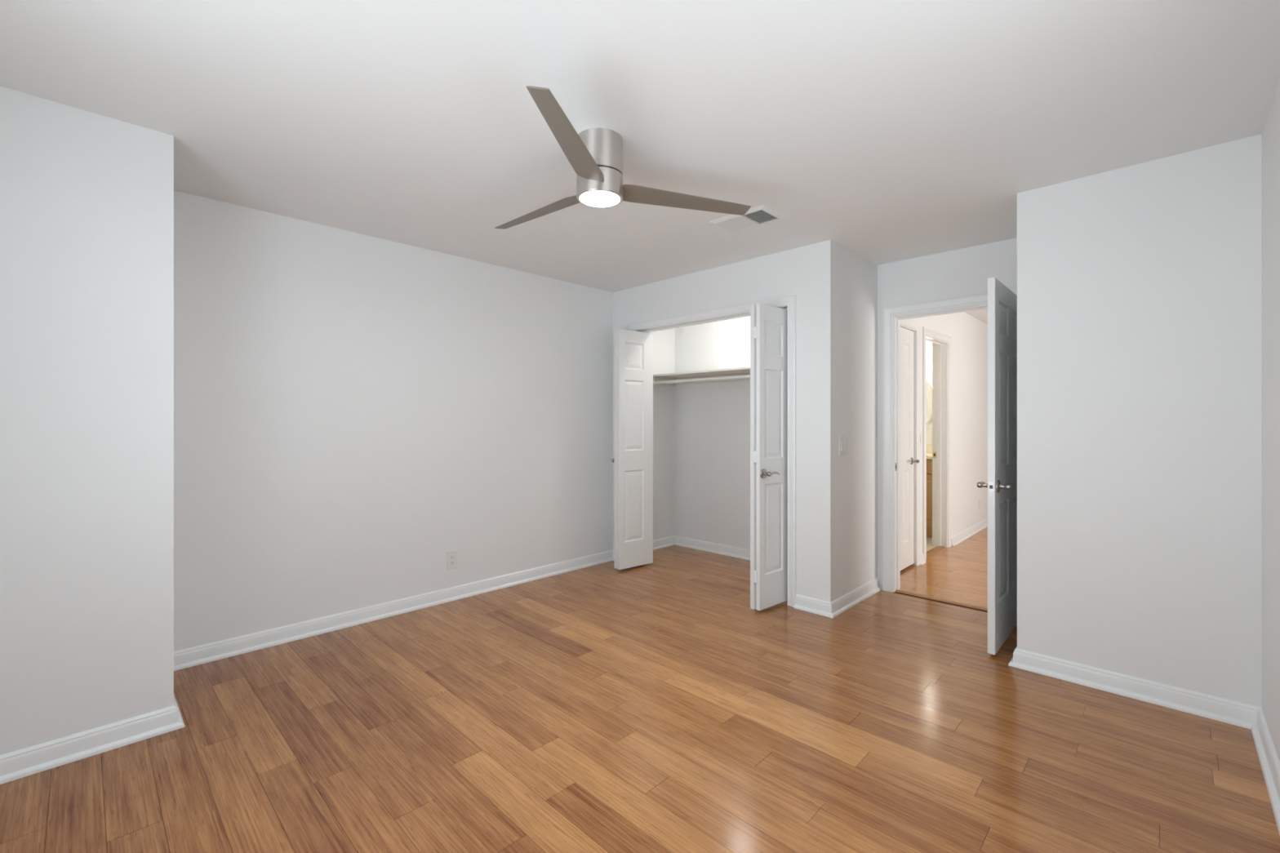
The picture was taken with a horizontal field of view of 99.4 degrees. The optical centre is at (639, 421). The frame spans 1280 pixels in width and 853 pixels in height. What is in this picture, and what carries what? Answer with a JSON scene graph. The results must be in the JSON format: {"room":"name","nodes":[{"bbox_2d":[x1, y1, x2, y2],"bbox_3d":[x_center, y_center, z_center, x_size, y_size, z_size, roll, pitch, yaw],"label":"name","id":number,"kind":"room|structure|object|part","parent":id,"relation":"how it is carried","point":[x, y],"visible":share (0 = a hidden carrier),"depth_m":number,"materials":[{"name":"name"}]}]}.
{"room":"empty bedroom","nodes":[
{"label":"empty bedroom","id":0,"kind":"room"},
{"bbox_2d":[0,86,173,755],"bbox_3d":[-2.556,0.042,2.168,0.806,2.440,0.983,0,0,44],"label":"wall","id":1,"kind":"structure","parent":0,"point":[86,198],"depth_m":2.05,"materials":[{"name":"white paint"}]},
{"bbox_2d":[0,706,184,784],"bbox_3d":[-2.204,1.218,1.929,0.032,0.088,0.900,0,0,44],"label":"baseboard","id":2,"kind":"structure","parent":1,"relation":"attached to","point":[29,761],"depth_m":2.05,"materials":[{"name":"white paint"}]},
{"bbox_2d":[173,694,184,724],"bbox_3d":[-2.150,1.218,2.481,0.723,0.088,0.032,0,0,44],"label":"baseboard","id":3,"kind":"structure","parent":1,"relation":"attached to","point":[180,719],"depth_m":2.28,"materials":[{"name":"white paint"}]},
{"bbox_2d":[173,190,675,651],"bbox_3d":[-0.769,0.042,4.506,0.115,2.440,4.962,0,0,44],"label":"wall","id":4,"kind":"structure","parent":0,"point":[353,412],"depth_m":3.42,"materials":[{"name":"white paint"}]},
{"bbox_2d":[173,550,613,671],"bbox_3d":[-1.323,1.218,3.830,0.032,0.088,3.120,0,0,44],"label":"baseboard","id":5,"kind":"structure","parent":4,"relation":"attached to","point":[202,654],"depth_m":3.40,"materials":[{"name":"white paint"}]},
{"bbox_2d":[446,550,457,569],"bbox_3d":[-1.329,0.981,3.840,0.008,0.128,0.080,0,0,44],"label":"wall outlet","id":6,"kind":"object","parent":4,"relation":"attached to","point":[451,556],"visible":1,"depth_m":3.84,"materials":[{"name":"white plastic"}]},
{"bbox_2d":[653,535,675,550],"bbox_3d":[0.106,1.218,5.303,0.032,0.088,0.755,0,0,44],"label":"baseboard","id":7,"kind":"structure","parent":4,"relation":"attached to","point":[665,542],"depth_m":5.44,"materials":[{"name":"white paint"}]},
{"bbox_2d":[653,376,675,385],"bbox_3d":[0.226,-0.402,5.435,0.018,0.072,0.358,0,0,44],"label":"cleat","id":8,"kind":"object","parent":4,"relation":"attached to","point":[658,379],"visible":0.49,"depth_m":5.43,"materials":[{"name":"white paint"}]},
{"bbox_2d":[0,526,1279,852],"bbox_3d":[2.763,1.289,3.589,6.232,0.066,10.200,0,0,44],"label":"floor","id":9,"kind":"structure","parent":0,"point":[602,708],"depth_m":2.12,"materials":[{"name":"brown wood"}]},
{"bbox_2d":[926,444,932,537],"bbox_3d":[3.016,0.767,6.292,1.028,0.980,0.563,0,0,44],"label":"bathroom vanity","id":10,"kind":"object","parent":9,"relation":"on","point":[929,447],"visible":0.02,"depth_m":5.85,"materials":[{"name":"brown wood"}]},
{"bbox_3d":[3.068,0.487,5.899,0.320,0.140,0.019,0,0,44],"label":"drawer","id":11,"kind":"part","parent":10,"relation":"part of","materials":[{"name":"brown wood"}]},
{"bbox_2d":[926,444,932,459],"bbox_3d":[3.016,0.342,6.292,1.028,0.129,0.563,0,0,44],"label":"countertop","id":12,"kind":"structure","parent":10,"relation":"on","point":[929,447],"depth_m":6.30,"materials":[{"name":"beige stone"}]},
{"bbox_3d":[3.068,0.855,5.899,0.320,0.555,0.019,0,0,44],"label":"cabinet door","id":13,"kind":"part","parent":10,"relation":"part of","materials":[{"name":"brown wood"}]},
{"bbox_2d":[926,546,945,558],"bbox_3d":[2.780,1.253,5.184,0.075,0.014,0.677,0,0,44],"label":"threshold","id":14,"kind":"object","parent":9,"relation":"on","point":[937,548],"visible":0.65,"depth_m":5.24,"materials":[{"name":"brown wood"}]},
{"bbox_2d":[895,589,987,612],"bbox_3d":[2.178,1.258,3.748,0.788,0.015,0.068,0,0,44],"label":"threshold","id":15,"kind":"object","parent":9,"relation":"on","point":[896,590],"visible":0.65,"depth_m":3.80,"materials":[{"name":"brown wood"}]},
{"bbox_2d":[0,0,1279,324],"bbox_3d":[2.763,-1.228,3.589,6.632,0.100,10.600,0,0,44],"label":"ceiling","id":16,"kind":"structure","parent":0,"point":[886,131],"depth_m":1.98,"materials":[{"name":"white paint"}]},
{"bbox_2d":[494,85,751,229],"bbox_3d":[-0.257,-1.054,2.386,1.121,0.248,1.251,0,0,44],"label":"ceiling fan","id":17,"kind":"object","parent":16,"relation":"hanging from","point":[595,155],"visible":1,"depth_m":2.20,"materials":[{"name":"silver metal"}]},
{"bbox_3d":[-0.467,-0.972,2.533,0.613,0.029,0.116,0,0,41],"label":"blade","id":18,"kind":"part","parent":17,"relation":"part of","materials":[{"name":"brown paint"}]},
{"bbox_3d":[-0.245,-0.972,1.883,0.116,0.029,0.613,0,0,11],"label":"blade","id":19,"kind":"part","parent":17,"relation":"part of","materials":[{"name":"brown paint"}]},
{"bbox_3d":[0.207,-0.972,2.401,0.613,0.029,0.116,0,0,-19],"label":"blade","id":20,"kind":"part","parent":17,"relation":"part of","materials":[{"name":"brown paint"}]},
{"bbox_2d":[709,204,786,232],"bbox_3d":[0.630,-1.171,3.164,0.366,0.013,0.253,0,0,44],"label":"ceiling vent","id":21,"kind":"object","parent":16,"relation":"in","point":[761,215],"visible":0.99,"depth_m":3.14,"materials":[{"name":"white plastic"}]},
{"bbox_2d":[675,315,750,550],"bbox_3d":[1.098,0.042,4.947,1.952,2.440,0.115,0,0,44],"label":"wall","id":22,"kind":"structure","parent":0,"point":[713,419],"depth_m":5.25,"materials":[{"name":"white paint"}]},
{"bbox_2d":[653,366,750,378],"bbox_3d":[0.933,-0.448,4.777,1.950,0.018,0.357,0,0,44],"label":"closet shelf","id":23,"kind":"object","parent":22,"relation":"attached to","point":[740,370],"visible":0.31,"depth_m":4.97,"materials":[{"name":"white paint"}]},
{"bbox_2d":[653,374,750,385],"bbox_3d":[0.840,-0.380,4.681,1.913,0.054,0.054,0,0,44],"label":"closet rod","id":24,"kind":"object","parent":23,"relation":"attached to","point":[744,376],"visible":0.56,"depth_m":4.92,"materials":[{"name":"white metal"}]},
{"bbox_2d":[675,535,750,560],"bbox_3d":[1.047,1.218,4.894,1.952,0.088,0.032,0,0,44],"label":"baseboard","id":25,"kind":"structure","parent":22,"relation":"attached to","point":[739,553],"depth_m":5.22,"materials":[{"name":"white paint"}]},
{"bbox_2d":[675,373,750,384],"bbox_3d":[1.051,-0.408,4.898,1.912,0.060,0.018,0,0,44],"label":"cleat","id":26,"kind":"object","parent":22,"relation":"attached to","point":[748,379],"visible":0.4,"depth_m":5.22,"materials":[{"name":"white paint"}]},
{"bbox_2d":[838,244,987,597],"bbox_3d":[3.390,0.042,5.839,0.135,2.440,6.097,0,0,44],"label":"wall","id":27,"kind":"structure","parent":0,"point":[857,275],"depth_m":4.00,"materials":[{"name":"white paint"}]},
{"bbox_2d":[839,435,847,455],"bbox_3d":[1.370,0.164,3.652,0.012,0.130,0.128,0,0,44],"label":"light switch","id":28,"kind":"object","parent":27,"relation":"attached to","point":[842,439],"visible":1,"depth_m":3.64,"materials":[{"name":"white plastic"}]},
{"bbox_2d":[831,577,879,618],"bbox_3d":[1.513,1.218,3.785,0.032,0.088,0.829,0,0,44],"label":"baseboard","id":29,"kind":"structure","parent":27,"relation":"attached to","point":[842,604],"depth_m":3.75,"materials":[{"name":"white paint"}]},
{"bbox_2d":[900,327,919,570],"bbox_3d":[2.179,0.227,4.493,0.095,2.014,0.614,0,0,44],"label":"door","id":30,"kind":"structure","parent":27,"relation":"in","point":[907,336],"depth_m":4.61,"materials":[{"name":"white paint"}]},
{"bbox_2d":[900,319,919,565],"bbox_3d":[2.137,0.206,4.535,0.153,2.113,0.744,0,0,44],"label":"door frame","id":31,"kind":"structure","parent":27,"relation":"attached to","point":[908,324],"depth_m":4.72,"materials":[{"name":"white paint"}]},
{"bbox_2d":[920,432,921,445],"bbox_3d":[2.477,0.157,4.793,0.011,0.120,0.075,0,0,44],"label":"light switch","id":32,"kind":"object","parent":27,"relation":"attached to","point":[920,433],"visible":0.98,"depth_m":4.79,"materials":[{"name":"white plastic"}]},
{"bbox_2d":[920,552,925,564],"bbox_3d":[2.490,1.218,4.792,0.032,0.088,0.119,0,0,44],"label":"baseboard","id":33,"kind":"object","parent":27,"relation":"attached to","point":[922,562],"visible":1,"depth_m":4.79,"materials":[{"name":"white paint"}]},
{"bbox_2d":[922,326,951,560],"bbox_3d":[2.773,0.207,5.191,0.153,2.110,0.841,0,0,44],"label":"door frame","id":34,"kind":"structure","parent":27,"relation":"attached to","point":[940,342],"depth_m":5.41,"materials":[{"name":"white paint"}]},
{"bbox_2d":[951,517,987,546],"bbox_3d":[4.361,1.218,6.720,0.032,0.088,3.480,0,0,44],"label":"baseboard","id":35,"kind":"structure","parent":27,"relation":"attached to","point":[964,535],"depth_m":5.92,"materials":[{"name":"white paint"}]},
{"bbox_2d":[977,498,980,509],"bbox_3d":[3.934,0.962,6.298,0.008,0.118,0.075,0,0,44],"label":"wall outlet","id":36,"kind":"object","parent":27,"relation":"attached to","point":[979,500],"visible":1,"depth_m":6.29,"materials":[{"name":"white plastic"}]},
{"bbox_2d":[926,342,932,444],"bbox_3d":[2.251,0.042,6.232,2.047,2.440,1.950,0,0,44],"label":"wall","id":37,"kind":"structure","parent":0,"point":[929,371],"depth_m":6.33,"materials":[{"name":"white paint"}]},
{"bbox_2d":[926,379,932,425],"bbox_3d":[3.221,-0.218,6.451,0.554,0.698,0.050,0,0,44],"label":"oval mirror","id":38,"kind":"object","parent":37,"relation":"attached to","point":[929,388],"visible":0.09,"depth_m":6.32,"materials":[{"name":"clear glass"}]},
{"bbox_2d":[926,344,932,368],"bbox_3d":[3.175,-0.755,6.396,0.696,0.289,0.193,0,0,44],"label":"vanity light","id":39,"kind":"object","parent":37,"relation":"attached to","point":[929,349],"visible":0.08,"depth_m":6.17,"materials":[{"name":"white glass"}]},
{"bbox_2d":[613,133,1261,707],"bbox_3d":[1.508,0.042,3.880,4.027,2.440,0.931,0,0,44],"label":"wall","id":40,"kind":"structure","parent":0,"point":[1139,286],"depth_m":2.52,"materials":[{"name":"white paint"}]},
{"bbox_2d":[611,328,653,569],"bbox_3d":[-0.076,0.234,4.705,0.378,2.016,0.143,0,0,-39],"label":"door","id":41,"kind":"structure","parent":40,"relation":"in","point":[633,460],"depth_m":4.63,"materials":[{"name":"white paint"}]},
{"bbox_2d":[626,294,795,607],"bbox_3d":[0.512,0.203,4.291,1.627,2.119,0.133,0,0,44],"label":"door frame","id":42,"kind":"structure","parent":40,"relation":"attached to","point":[788,303],"depth_m":3.71,"materials":[{"name":"white paint"}]},
{"bbox_2d":[750,303,786,610],"bbox_3d":[0.907,0.234,3.687,0.134,2.016,0.380,0,0,44],"label":"door","id":43,"kind":"structure","parent":40,"relation":"in","point":[768,324],"depth_m":3.62,"materials":[{"name":"white paint"}]},
{"bbox_3d":[0.816,0.345,3.578,0.066,0.066,0.011,0,0,-41],"label":"handle","id":44,"kind":"part","parent":43,"relation":"part of","materials":[{"name":"silver metal"}]},
{"bbox_3d":[0.836,0.345,3.555,0.032,0.032,0.052,0,0,-41],"label":"stem","id":45,"kind":"part","parent":43,"relation":"part of","materials":[{"name":"silver metal"}]},
{"bbox_2d":[794,594,832,617],"bbox_3d":[1.149,1.218,3.583,0.273,0.088,0.032,0,0,44],"label":"baseboard","id":46,"kind":"structure","parent":40,"relation":"attached to","point":[815,606],"depth_m":3.58,"materials":[{"name":"white paint"}]},
{"bbox_2d":[877,237,1017,589],"bbox_3d":[2.193,0.042,3.783,1.010,2.440,0.115,0,0,44],"label":"wall","id":47,"kind":"structure","parent":40,"relation":"in","point":[964,272],"depth_m":3.83,"materials":[{"name":"white paint"}]},
{"bbox_2d":[882,288,1017,592],"bbox_3d":[2.195,0.207,3.769,0.943,2.110,0.133,0,0,44],"label":"door frame","id":48,"kind":"structure","parent":40,"relation":"attached to","point":[892,316],"depth_m":4.02,"materials":[{"name":"white paint"}]},
{"bbox_2d":[977,276,1017,655],"bbox_3d":[2.153,0.238,3.184,0.159,2.012,0.816,0,0,44],"label":"door","id":49,"kind":"structure","parent":40,"relation":"in","point":[1002,485],"depth_m":3.02,"materials":[{"name":"white paint"}]},
{"bbox_3d":[1.880,0.350,2.980,0.052,0.032,0.032,0,0,44],"label":"stem","id":50,"kind":"part","parent":49,"relation":"part of","materials":[{"name":"silver metal"}]},
{"bbox_3d":[1.875,0.350,2.898,0.025,0.056,0.002,0,0,44],"label":"latch plate","id":51,"kind":"part","parent":49,"relation":"part of","materials":[{"name":"silver metal"}]},
{"bbox_3d":[1.935,0.350,2.926,0.011,0.066,0.066,0,0,44],"label":"handle","id":52,"kind":"part","parent":49,"relation":"part of","materials":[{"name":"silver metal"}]},
{"bbox_3d":[1.957,0.350,2.905,0.052,0.032,0.032,0,0,44],"label":"stem","id":53,"kind":"part","parent":49,"relation":"part of","materials":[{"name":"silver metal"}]},
{"bbox_2d":[1008,648,1260,729],"bbox_3d":[2.225,1.218,2.514,0.866,0.088,0.032,0,0,44],"label":"baseboard","id":54,"kind":"structure","parent":40,"relation":"attached to","point":[1220,709],"depth_m":2.46,"materials":[{"name":"white paint"}]},
{"bbox_2d":[1261,79,1279,761],"bbox_3d":[1.166,0.042,0.718,0.115,2.440,4.084,0,0,44],"label":"wall","id":55,"kind":"structure","parent":0,"point":[1270,135],"depth_m":2.02,"materials":[{"name":"white paint"}]},
{"bbox_2d":[1250,707,1279,835],"bbox_3d":[1.153,1.218,0.810,0.032,0.088,3.969,0,0,44],"label":"baseboard","id":56,"kind":"structure","parent":55,"relation":"attached to","point":[1268,757],"depth_m":1.95,"materials":[{"name":"white paint"}]}
]}

